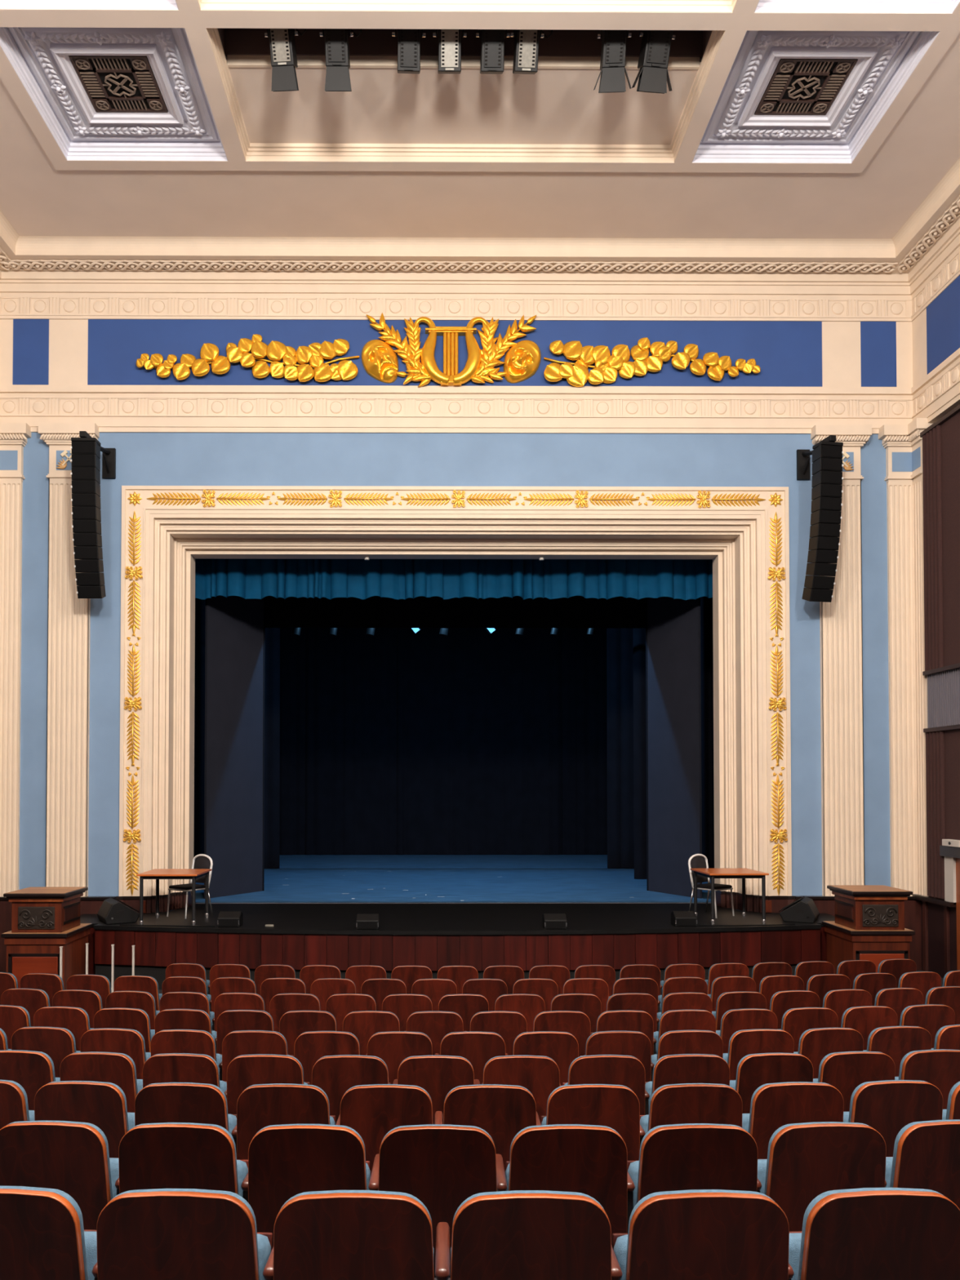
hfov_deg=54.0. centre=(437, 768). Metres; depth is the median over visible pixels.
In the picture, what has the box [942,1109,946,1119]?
seat cushion
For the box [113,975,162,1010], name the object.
chair
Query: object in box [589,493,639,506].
frond
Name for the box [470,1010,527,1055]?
chair
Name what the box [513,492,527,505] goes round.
flower
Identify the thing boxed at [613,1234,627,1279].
seat cushion
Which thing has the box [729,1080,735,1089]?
seat cushion
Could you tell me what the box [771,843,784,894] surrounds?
frond
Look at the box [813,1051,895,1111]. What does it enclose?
chair
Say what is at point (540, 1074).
chair
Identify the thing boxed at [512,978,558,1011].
chair
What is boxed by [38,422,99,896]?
trim
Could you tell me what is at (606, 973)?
chair
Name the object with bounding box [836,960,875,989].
chair
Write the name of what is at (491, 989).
chair
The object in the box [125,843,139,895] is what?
frond
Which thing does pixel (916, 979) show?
cushion
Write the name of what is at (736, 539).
trim
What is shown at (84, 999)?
cushion
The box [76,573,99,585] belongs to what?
grille
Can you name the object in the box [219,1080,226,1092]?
seat cushion
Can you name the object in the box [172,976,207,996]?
backrest
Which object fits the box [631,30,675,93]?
spotlight
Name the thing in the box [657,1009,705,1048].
cushion
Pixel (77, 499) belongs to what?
grille
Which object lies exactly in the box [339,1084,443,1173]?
chair
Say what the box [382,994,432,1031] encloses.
chair
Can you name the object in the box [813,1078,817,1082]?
seat cushion
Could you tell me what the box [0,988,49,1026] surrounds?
chair
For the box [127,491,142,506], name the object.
rosette
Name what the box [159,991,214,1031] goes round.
chair
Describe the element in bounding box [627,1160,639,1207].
seat cushion
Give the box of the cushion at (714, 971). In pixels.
[707,963,719,990]
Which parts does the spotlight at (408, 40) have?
vent lid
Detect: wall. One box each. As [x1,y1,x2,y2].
[18,432,890,896]
[912,404,959,977]
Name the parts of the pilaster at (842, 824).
rope moulding, blue panel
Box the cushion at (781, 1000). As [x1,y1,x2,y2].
[769,990,812,1010]
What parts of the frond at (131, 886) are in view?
stem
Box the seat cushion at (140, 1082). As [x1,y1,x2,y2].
[137,1079,142,1093]
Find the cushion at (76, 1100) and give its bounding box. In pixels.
[48,1080,128,1131]
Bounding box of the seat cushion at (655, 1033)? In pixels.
[653,1031,658,1053]
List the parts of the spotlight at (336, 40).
vent lid, barn door, barn door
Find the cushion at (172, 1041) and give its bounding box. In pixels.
[160,1029,217,1062]
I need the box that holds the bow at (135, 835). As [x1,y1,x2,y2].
[123,829,141,843]
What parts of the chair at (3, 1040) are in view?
backrest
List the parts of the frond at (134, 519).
stem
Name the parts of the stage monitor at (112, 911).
handle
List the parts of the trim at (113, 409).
panel moulding, panel moulding, panel moulding, panel moulding, panel moulding, panel moulding, panel moulding, panel moulding, panel moulding, panel moulding, panel moulding, panel moulding, panel moulding, panel moulding, panel moulding, panel moulding, panel moulding, panel moulding, panel moulding, panel moulding, panel moulding, panel moulding, panel moulding, panel moulding, panel moulding, panel moulding, panel moulding, panel moulding, panel moulding, panel moulding, panel moulding, panel moulding, panel moulding, panel moulding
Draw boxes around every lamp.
[291,627,301,635]
[328,627,337,635]
[365,627,374,635]
[409,627,421,635]
[439,627,448,635]
[484,627,496,635]
[515,627,524,635]
[550,627,559,635]
[586,627,595,635]
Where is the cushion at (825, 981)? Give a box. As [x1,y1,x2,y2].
[806,973,839,990]
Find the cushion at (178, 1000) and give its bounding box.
[169,991,210,1017]
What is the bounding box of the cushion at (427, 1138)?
[382,1124,494,1144]
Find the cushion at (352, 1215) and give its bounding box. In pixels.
[281,1190,431,1221]
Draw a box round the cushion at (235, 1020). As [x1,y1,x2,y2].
[225,1009,274,1031]
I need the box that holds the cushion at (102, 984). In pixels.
[94,974,111,993]
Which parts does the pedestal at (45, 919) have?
panel moulding, burr panel, carved panel, panel, moulding, moulding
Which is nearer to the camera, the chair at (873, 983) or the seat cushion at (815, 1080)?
the seat cushion at (815, 1080)
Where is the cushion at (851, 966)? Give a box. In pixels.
[836,960,867,973]
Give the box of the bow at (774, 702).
[768,697,786,711]
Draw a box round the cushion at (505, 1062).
[483,1055,555,1070]
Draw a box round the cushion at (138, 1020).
[103,1007,151,1042]
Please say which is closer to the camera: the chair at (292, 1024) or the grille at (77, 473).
the chair at (292, 1024)
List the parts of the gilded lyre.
arm, arm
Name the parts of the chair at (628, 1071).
armrest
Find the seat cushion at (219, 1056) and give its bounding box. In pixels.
[216,1053,222,1073]
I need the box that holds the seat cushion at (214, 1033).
[211,1031,217,1038]
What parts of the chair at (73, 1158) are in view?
armrest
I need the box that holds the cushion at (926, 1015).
[899,1004,937,1026]
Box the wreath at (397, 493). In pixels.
[390,491,404,505]
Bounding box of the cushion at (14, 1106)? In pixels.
[0,1080,29,1120]
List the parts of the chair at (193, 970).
backrest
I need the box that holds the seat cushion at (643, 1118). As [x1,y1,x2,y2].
[640,1115,648,1133]
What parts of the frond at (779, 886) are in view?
stem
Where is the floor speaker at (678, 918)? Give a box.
[671,911,697,926]
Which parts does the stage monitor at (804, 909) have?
handle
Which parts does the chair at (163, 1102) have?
backrest, armrest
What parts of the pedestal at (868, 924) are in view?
panel, moulding, moulding, carved panel, panel moulding, burr panel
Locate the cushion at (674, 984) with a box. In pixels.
[661,977,699,1008]
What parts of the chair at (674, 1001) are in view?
backrest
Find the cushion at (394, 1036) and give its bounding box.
[370,1031,431,1042]
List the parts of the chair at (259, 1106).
armrest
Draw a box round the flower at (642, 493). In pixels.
[635,492,649,505]
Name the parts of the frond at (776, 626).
stem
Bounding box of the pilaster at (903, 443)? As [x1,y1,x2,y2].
[878,417,933,896]
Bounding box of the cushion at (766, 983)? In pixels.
[759,975,773,992]
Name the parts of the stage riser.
panel, panel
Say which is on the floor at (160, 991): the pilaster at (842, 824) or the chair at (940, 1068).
the chair at (940, 1068)
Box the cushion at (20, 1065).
[4,1049,55,1081]
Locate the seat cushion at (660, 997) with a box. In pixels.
[657,995,662,1012]
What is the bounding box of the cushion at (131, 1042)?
[92,1027,146,1061]
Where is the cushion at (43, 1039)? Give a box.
[23,1026,76,1052]
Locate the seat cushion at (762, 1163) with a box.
[757,1159,767,1194]
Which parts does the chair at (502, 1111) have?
armrest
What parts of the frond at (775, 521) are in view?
stem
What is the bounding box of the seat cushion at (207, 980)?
[206,979,209,994]
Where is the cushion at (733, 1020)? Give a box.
[720,1008,767,1039]
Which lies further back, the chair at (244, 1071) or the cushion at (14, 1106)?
the chair at (244, 1071)
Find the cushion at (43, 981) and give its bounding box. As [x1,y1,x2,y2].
[31,973,64,990]
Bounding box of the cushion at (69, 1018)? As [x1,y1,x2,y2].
[44,1006,90,1030]
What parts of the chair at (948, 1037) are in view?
backrest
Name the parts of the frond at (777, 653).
stem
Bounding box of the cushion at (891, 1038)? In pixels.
[866,1026,918,1051]
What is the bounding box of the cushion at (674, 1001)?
[661,992,702,1015]
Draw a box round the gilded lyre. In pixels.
[413,316,487,386]
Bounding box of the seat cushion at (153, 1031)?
[150,1029,155,1039]
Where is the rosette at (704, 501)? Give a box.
[696,490,710,507]
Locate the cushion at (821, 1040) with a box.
[797,1027,850,1053]
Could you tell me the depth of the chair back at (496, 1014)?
7.67 m
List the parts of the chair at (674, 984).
backrest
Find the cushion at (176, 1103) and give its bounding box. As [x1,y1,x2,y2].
[144,1082,229,1132]
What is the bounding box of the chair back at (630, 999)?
[606,992,648,1007]
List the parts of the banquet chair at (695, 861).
leg, backrest, frame, leg, seat, seat frame, leg, leg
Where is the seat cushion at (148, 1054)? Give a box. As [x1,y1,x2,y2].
[145,1052,151,1060]
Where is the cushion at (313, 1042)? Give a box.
[301,1031,359,1053]
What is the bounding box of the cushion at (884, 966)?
[877,959,889,973]
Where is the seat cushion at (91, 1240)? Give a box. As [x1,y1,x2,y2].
[84,1231,97,1279]
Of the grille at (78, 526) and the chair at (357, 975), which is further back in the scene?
the grille at (78, 526)
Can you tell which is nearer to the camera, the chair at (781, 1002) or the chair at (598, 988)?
the chair at (781, 1002)
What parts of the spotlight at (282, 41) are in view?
vent lid, barn door, barn door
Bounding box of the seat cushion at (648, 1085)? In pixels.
[644,1081,652,1111]
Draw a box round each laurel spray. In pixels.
[365,312,431,386]
[471,314,536,382]
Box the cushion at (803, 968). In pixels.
[794,960,821,975]
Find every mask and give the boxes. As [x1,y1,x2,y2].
[360,339,399,383]
[502,339,541,383]
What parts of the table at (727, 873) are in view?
leg, leg, under frame, leg, leg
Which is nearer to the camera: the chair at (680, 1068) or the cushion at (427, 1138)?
the cushion at (427, 1138)
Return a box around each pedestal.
[0,886,93,990]
[822,884,915,973]
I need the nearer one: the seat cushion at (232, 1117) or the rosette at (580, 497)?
the seat cushion at (232, 1117)
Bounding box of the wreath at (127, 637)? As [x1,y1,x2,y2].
[126,633,141,645]
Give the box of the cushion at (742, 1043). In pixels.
[727,1028,782,1063]
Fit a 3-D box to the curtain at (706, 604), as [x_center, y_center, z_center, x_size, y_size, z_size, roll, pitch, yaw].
[6.785,-1.633,20.534,4.999,8.090,0.144,0,-1,0]
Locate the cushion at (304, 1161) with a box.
[254,1124,367,1190]
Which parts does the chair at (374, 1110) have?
armrest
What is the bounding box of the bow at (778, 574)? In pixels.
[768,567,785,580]
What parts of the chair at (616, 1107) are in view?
armrest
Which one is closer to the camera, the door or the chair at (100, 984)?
the chair at (100, 984)
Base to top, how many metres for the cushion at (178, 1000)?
0.579 m
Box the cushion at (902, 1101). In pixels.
[848,1080,927,1122]
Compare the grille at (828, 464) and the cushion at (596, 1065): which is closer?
the cushion at (596, 1065)
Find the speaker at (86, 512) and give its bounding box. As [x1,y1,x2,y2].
[70,431,115,598]
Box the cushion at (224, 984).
[216,977,256,993]
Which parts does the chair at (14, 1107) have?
backrest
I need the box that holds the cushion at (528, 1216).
[452,1190,604,1224]
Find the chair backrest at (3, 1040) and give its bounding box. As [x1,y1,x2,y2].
[0,1027,8,1049]
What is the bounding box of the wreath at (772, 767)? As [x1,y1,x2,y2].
[770,763,784,775]
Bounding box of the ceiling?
[0,0,959,238]
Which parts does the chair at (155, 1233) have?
armrest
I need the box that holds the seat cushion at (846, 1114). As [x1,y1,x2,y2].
[843,1111,848,1122]
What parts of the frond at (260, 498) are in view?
stem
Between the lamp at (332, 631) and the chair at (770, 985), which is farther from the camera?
the lamp at (332, 631)
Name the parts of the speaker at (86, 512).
bracket arm, wall plate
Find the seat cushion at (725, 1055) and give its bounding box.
[722,1053,728,1062]
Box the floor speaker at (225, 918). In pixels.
[217,911,243,927]
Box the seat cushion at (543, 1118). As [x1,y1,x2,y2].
[541,1116,546,1124]
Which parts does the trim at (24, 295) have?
panel moulding, panel moulding, panel moulding, panel moulding, panel moulding, panel moulding, panel moulding, panel moulding, panel moulding, panel moulding, panel moulding, panel moulding, panel moulding, panel moulding, panel moulding, panel moulding, panel moulding, panel moulding, panel moulding, panel moulding, panel moulding, panel moulding, panel moulding, panel moulding, panel moulding, panel moulding, panel moulding, panel moulding, panel moulding, panel moulding, panel moulding, panel moulding, panel moulding, panel moulding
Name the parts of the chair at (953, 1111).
backrest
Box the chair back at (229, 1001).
[221,992,265,1011]
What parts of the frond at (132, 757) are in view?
stem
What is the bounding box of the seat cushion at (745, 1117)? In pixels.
[742,1113,750,1132]
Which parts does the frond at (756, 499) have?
stem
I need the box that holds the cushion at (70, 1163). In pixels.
[8,1120,112,1201]
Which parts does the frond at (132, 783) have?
stem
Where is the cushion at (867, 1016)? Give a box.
[840,1005,879,1027]
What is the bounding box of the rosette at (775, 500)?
[768,492,782,506]
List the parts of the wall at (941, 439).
cap rail, dark rail, dark rail, dark rail, fabric panel, fabric panel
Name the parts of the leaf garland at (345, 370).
stem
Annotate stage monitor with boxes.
[97,897,139,924]
[778,896,819,923]
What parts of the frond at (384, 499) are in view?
stem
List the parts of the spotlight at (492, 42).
vent lid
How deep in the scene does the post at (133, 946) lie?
12.95 m
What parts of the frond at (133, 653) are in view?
stem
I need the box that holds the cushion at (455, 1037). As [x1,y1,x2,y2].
[440,1031,502,1042]
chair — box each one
[0,972,17,1004]
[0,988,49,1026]
[0,1004,31,1048]
[0,1027,11,1050]
[0,1049,60,1110]
[0,1080,35,1128]
[0,1120,119,1230]
[0,1186,97,1279]
[11,1026,80,1077]
[20,973,64,1006]
[33,1006,92,1050]
[34,1080,134,1157]
[53,989,102,1028]
[59,1051,142,1112]
[66,974,111,1008]
[80,1027,151,1079]
[93,1007,155,1052]
[96,1188,273,1279]
[105,991,159,1029]
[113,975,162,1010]
[118,1122,248,1202]
[134,1082,236,1155]
[142,1053,226,1098]
[150,1029,222,1080]
[154,1008,217,1053]
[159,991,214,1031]
[162,976,211,1011]
[165,963,209,994]
[166,853,213,919]
[209,964,254,995]
[210,977,256,1012]
[214,992,269,1031]
[216,1009,274,1053]
[222,1030,293,1080]
[226,1053,309,1114]
[236,1083,339,1159]
[248,1124,379,1248]
[254,964,295,995]
[260,977,306,1013]
[269,993,319,1032]
[273,1190,449,1279]
[279,1010,336,1055]
[293,1031,367,1084]
[299,964,341,994]
[311,977,355,1011]
[311,1054,397,1124]
[325,993,376,1031]
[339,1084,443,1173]
[342,1010,399,1055]
[345,964,386,994]
[360,978,406,1011]
[367,1031,439,1084]
[377,1124,507,1277]
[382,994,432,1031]
[391,965,432,994]
[397,1055,479,1124]
[406,1011,466,1055]
[411,978,457,1011]
[437,965,478,994]
[438,994,488,1031]
[440,1031,508,1084]
[443,1084,541,1171]
[450,1190,622,1279]
[462,978,507,1011]
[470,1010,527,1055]
[481,1055,560,1123]
[483,965,524,994]
[494,993,545,1031]
[505,1124,635,1248]
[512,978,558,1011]
[512,1031,578,1085]
[528,964,569,994]
[533,1010,590,1057]
[541,1084,645,1160]
[551,993,601,1035]
[562,977,608,1013]
[562,1054,649,1115]
[573,964,615,996]
[579,1031,654,1081]
[591,1009,656,1054]
[606,992,659,1031]
[608,977,660,1013]
[612,1189,794,1279]
[619,964,662,995]
[627,1123,761,1207]
[640,1083,742,1133]
[644,1053,729,1111]
[651,1030,723,1064]
[653,1009,715,1053]
[657,977,707,1012]
[657,992,711,1023]
[660,964,705,989]
[688,853,734,918]
[705,963,748,994]
[707,976,755,1011]
[711,991,766,1030]
[715,1008,777,1053]
[722,1028,794,1079]
[729,1053,813,1113]
[742,1081,844,1159]
[751,962,791,992]
[757,1121,887,1231]
[759,975,804,1009]
[769,990,819,1029]
[781,1007,838,1052]
[788,1187,959,1279]
[793,1027,863,1078]
[794,960,834,990]
[806,973,850,1007]
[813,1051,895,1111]
[822,989,871,1027]
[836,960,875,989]
[840,1005,897,1049]
[843,1080,942,1156]
[853,973,896,1005]
[862,1026,931,1076]
[874,987,923,1026]
[877,959,916,987]
[884,1119,959,1208]
[894,1048,959,1109]
[897,971,941,1004]
[899,1004,955,1048]
[924,986,959,1024]
[931,1024,959,1049]
[942,970,959,986]
[942,1080,959,1119]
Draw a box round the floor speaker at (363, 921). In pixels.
[355,913,379,929]
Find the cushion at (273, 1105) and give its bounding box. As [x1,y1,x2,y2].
[245,1083,330,1124]
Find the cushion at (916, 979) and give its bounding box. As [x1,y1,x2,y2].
[897,971,933,987]
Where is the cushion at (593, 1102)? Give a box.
[546,1084,630,1120]
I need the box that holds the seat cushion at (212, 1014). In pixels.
[209,1011,214,1031]
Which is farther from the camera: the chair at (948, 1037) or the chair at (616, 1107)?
the chair at (948, 1037)
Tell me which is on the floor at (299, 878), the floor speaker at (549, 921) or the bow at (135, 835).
the floor speaker at (549, 921)
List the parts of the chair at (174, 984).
backrest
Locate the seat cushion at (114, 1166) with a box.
[109,1157,119,1198]
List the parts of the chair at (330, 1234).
armrest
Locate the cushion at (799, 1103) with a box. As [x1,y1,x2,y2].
[748,1081,830,1136]
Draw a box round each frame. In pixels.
[8,27,218,140]
[701,31,919,142]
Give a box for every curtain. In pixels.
[193,598,205,860]
[264,627,279,868]
[279,627,607,854]
[606,627,634,868]
[632,596,714,879]
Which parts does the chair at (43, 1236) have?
armrest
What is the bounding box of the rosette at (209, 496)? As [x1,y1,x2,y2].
[201,489,215,506]
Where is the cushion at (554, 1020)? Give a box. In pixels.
[533,1010,582,1030]
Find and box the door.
[939,844,959,970]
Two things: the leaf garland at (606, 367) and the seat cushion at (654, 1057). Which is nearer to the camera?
the seat cushion at (654, 1057)
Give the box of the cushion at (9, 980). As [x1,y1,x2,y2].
[1,972,17,988]
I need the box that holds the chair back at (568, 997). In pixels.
[551,993,588,1003]
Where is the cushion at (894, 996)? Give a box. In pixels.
[874,987,913,1005]
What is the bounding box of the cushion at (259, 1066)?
[235,1053,303,1079]
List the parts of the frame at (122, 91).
frame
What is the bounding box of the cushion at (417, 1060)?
[400,1055,471,1064]
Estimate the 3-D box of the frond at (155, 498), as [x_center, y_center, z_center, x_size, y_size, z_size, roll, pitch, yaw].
[-4.240,-4.334,15.135,0.878,0.279,0.086,0,-1,0]
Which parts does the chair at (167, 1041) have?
backrest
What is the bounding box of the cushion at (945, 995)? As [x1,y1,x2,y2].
[924,986,959,1004]
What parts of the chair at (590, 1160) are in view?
armrest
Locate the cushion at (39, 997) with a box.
[31,988,49,1006]
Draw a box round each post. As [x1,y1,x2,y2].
[59,946,62,977]
[85,942,88,974]
[111,944,114,992]
[132,945,134,975]
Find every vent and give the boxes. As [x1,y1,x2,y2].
[68,55,168,112]
[754,58,857,115]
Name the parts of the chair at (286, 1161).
armrest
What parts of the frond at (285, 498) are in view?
stem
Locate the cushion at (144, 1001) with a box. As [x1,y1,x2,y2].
[115,991,155,1015]
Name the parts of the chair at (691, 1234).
armrest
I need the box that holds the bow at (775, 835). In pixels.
[769,828,787,842]
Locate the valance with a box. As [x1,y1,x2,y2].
[195,558,712,599]
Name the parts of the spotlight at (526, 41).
vent lid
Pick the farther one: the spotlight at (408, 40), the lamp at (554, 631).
the lamp at (554, 631)
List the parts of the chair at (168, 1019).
backrest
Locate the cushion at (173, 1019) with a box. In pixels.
[163,1008,212,1035]
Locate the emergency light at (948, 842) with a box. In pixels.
[942,839,959,847]
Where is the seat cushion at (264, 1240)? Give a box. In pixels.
[257,1233,271,1279]
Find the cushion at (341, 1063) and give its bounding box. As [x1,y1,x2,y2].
[317,1054,388,1072]
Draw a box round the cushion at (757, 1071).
[735,1053,800,1090]
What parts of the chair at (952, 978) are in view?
backrest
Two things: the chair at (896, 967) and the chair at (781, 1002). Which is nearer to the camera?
the chair at (781, 1002)
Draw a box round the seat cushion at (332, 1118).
[329,1115,335,1124]
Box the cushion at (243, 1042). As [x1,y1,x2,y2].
[231,1030,288,1055]
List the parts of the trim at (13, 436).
blue panel, rope moulding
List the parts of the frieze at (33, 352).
blue panel, blue panel, blue panel, blue panel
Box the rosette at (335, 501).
[328,489,342,507]
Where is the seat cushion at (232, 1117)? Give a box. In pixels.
[227,1114,236,1134]
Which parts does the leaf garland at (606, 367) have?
stem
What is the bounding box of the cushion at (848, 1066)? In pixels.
[817,1051,882,1082]
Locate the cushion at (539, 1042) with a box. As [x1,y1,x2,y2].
[512,1031,571,1053]
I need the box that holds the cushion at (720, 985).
[710,976,747,998]
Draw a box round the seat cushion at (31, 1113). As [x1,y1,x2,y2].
[28,1110,35,1120]
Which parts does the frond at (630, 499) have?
stem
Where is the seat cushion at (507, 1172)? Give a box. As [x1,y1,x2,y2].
[505,1163,509,1191]
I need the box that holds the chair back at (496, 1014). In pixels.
[471,1010,523,1017]
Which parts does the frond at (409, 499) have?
stem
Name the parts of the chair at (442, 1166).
armrest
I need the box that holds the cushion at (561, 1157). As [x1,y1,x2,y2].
[508,1124,622,1181]
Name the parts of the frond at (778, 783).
stem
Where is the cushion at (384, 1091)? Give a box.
[343,1084,431,1100]
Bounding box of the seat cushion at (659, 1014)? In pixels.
[657,1012,661,1023]
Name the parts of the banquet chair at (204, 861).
leg, leg, seat frame, seat, frame, backrest, leg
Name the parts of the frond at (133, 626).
stem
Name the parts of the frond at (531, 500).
stem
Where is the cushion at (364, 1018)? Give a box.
[348,1010,399,1026]
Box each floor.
[0,969,943,1279]
[80,854,835,930]
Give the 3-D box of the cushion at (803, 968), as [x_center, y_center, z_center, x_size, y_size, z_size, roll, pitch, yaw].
[4.374,2.536,10.989,0.476,0.579,0.154,0,-1,-7]
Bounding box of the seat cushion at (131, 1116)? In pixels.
[127,1112,134,1130]
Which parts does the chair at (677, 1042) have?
backrest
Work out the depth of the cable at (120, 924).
13.55 m
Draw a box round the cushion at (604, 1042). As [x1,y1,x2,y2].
[585,1031,640,1053]
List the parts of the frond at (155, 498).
stem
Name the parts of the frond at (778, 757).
stem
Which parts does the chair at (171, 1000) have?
backrest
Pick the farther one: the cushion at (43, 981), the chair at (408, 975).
the chair at (408, 975)
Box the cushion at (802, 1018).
[781,1007,825,1029]
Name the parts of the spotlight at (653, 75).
barn door, barn door, barn door, vent lid, barn door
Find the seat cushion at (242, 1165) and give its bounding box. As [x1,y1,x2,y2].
[236,1160,248,1196]
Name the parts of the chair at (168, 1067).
backrest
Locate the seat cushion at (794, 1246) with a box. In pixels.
[788,1232,801,1279]
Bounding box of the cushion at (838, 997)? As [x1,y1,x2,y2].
[822,989,862,1007]
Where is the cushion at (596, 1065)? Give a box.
[568,1054,635,1077]
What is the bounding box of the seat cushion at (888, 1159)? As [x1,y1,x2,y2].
[884,1156,893,1187]
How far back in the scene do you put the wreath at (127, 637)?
15.06 m
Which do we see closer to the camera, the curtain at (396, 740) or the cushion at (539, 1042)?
the cushion at (539, 1042)
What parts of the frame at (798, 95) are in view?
frame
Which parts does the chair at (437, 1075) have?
armrest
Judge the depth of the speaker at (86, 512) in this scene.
14.31 m
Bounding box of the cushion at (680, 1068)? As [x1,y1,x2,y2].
[651,1053,718,1095]
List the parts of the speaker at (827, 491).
wall plate, bracket arm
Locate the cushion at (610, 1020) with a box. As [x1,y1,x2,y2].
[595,1009,645,1031]
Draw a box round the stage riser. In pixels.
[88,924,826,990]
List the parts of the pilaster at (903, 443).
rope moulding, blue panel, rope moulding, blue panel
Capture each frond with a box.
[125,774,139,828]
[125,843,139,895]
[126,711,140,765]
[127,580,141,635]
[127,644,140,696]
[128,511,141,564]
[146,492,200,505]
[216,492,269,506]
[277,492,327,506]
[343,492,393,506]
[400,493,450,506]
[466,493,516,506]
[524,493,573,506]
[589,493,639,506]
[647,493,695,506]
[711,493,765,506]
[768,511,782,565]
[769,581,782,635]
[769,644,783,696]
[770,711,783,764]
[770,774,784,827]
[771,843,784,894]
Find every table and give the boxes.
[136,868,211,925]
[690,867,768,924]
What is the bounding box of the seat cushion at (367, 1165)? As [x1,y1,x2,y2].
[365,1163,370,1190]
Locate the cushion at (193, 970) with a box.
[173,963,207,990]
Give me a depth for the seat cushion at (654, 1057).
6.92 m
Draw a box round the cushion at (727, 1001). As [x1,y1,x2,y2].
[715,991,745,1023]
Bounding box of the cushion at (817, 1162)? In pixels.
[764,1121,867,1195]
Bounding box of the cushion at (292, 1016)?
[285,1010,336,1022]
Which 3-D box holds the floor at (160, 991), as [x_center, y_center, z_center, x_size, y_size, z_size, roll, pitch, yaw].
[0.362,1.876,3.164,15.100,3.178,24.000,0,-1,0]
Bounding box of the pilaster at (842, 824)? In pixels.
[810,424,871,896]
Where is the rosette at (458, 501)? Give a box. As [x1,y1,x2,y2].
[451,489,465,507]
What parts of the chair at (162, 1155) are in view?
armrest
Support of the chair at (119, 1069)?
on the floor at (160, 991)
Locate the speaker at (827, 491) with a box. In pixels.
[796,435,843,602]
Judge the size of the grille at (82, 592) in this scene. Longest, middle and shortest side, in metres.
0.330 x 0.172 x 0.014 m
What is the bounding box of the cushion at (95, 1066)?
[71,1051,137,1093]
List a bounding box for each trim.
[0,157,959,274]
[0,217,959,321]
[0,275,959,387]
[0,347,959,434]
[0,422,31,896]
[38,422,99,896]
[119,485,791,896]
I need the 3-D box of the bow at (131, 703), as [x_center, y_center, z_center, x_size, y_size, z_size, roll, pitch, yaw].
[-4.869,-1.028,15.041,0.286,0.222,0.052,0,-1,0]
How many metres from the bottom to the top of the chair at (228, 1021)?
0.880 m
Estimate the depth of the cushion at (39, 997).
8.88 m
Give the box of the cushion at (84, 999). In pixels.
[60,989,102,1008]
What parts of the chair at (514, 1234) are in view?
armrest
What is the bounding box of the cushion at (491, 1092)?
[444,1084,529,1101]
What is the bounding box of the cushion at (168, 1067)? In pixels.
[153,1053,220,1088]
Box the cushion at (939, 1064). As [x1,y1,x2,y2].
[898,1048,959,1079]
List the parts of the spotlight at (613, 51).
barn door, barn door, barn door, vent lid, barn door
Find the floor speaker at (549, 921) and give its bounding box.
[542,913,567,929]
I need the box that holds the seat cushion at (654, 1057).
[651,1053,657,1064]
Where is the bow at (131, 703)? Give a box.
[124,697,142,711]
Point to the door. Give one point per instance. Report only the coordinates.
(952, 855)
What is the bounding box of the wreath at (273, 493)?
[266,492,280,505]
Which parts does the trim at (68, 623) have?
blue panel, rope moulding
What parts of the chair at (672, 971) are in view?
backrest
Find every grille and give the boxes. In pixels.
[72,441,94,453]
[72,454,94,466]
[72,467,94,479]
[72,480,94,492]
[72,493,94,505]
[72,506,95,519]
[73,520,95,532]
[74,533,96,545]
[74,546,97,558]
[75,560,97,571]
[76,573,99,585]
[77,586,100,598]
[112,897,139,912]
[218,919,237,926]
[358,921,376,928]
[546,920,564,928]
[677,918,695,925]
[778,896,804,911]
[810,589,832,601]
[813,576,834,588]
[814,563,835,575]
[816,550,837,562]
[817,537,839,549]
[818,524,839,536]
[819,510,840,523]
[820,497,841,510]
[821,471,841,484]
[821,484,841,497]
[822,444,841,457]
[822,457,841,471]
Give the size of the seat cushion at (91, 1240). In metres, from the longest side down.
0.464 x 0.405 x 0.095 m
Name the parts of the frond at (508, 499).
stem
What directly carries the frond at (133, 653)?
attached to the wall at (142, 459)
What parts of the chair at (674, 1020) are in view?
backrest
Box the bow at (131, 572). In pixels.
[124,566,142,580]
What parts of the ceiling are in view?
coffer moulding, coffer lid, coffer moulding, coffer lid, coffer moulding, coffer moulding, coffer lid, coffer moulding, coffer moulding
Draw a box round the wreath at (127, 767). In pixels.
[125,763,140,775]
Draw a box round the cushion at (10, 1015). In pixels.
[0,1004,31,1026]
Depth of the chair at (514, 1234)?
2.74 m
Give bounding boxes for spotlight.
[264,28,306,92]
[319,28,361,91]
[391,29,426,73]
[432,29,466,73]
[475,29,510,74]
[510,29,552,74]
[593,30,631,93]
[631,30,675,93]
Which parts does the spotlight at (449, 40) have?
vent lid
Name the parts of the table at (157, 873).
leg, leg, under frame, leg, leg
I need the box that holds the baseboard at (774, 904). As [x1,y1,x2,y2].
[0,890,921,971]
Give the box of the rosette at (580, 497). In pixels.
[574,489,588,507]
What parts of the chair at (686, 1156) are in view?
armrest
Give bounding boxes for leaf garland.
[136,333,359,382]
[543,337,760,386]
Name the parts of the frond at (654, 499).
stem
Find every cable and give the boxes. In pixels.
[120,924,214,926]
[697,924,795,926]
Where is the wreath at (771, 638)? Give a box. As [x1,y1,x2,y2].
[769,633,783,646]
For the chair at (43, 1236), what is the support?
on the floor at (160, 991)
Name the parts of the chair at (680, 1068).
backrest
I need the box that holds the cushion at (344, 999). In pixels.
[331,993,376,1005]
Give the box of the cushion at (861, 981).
[853,973,869,989]

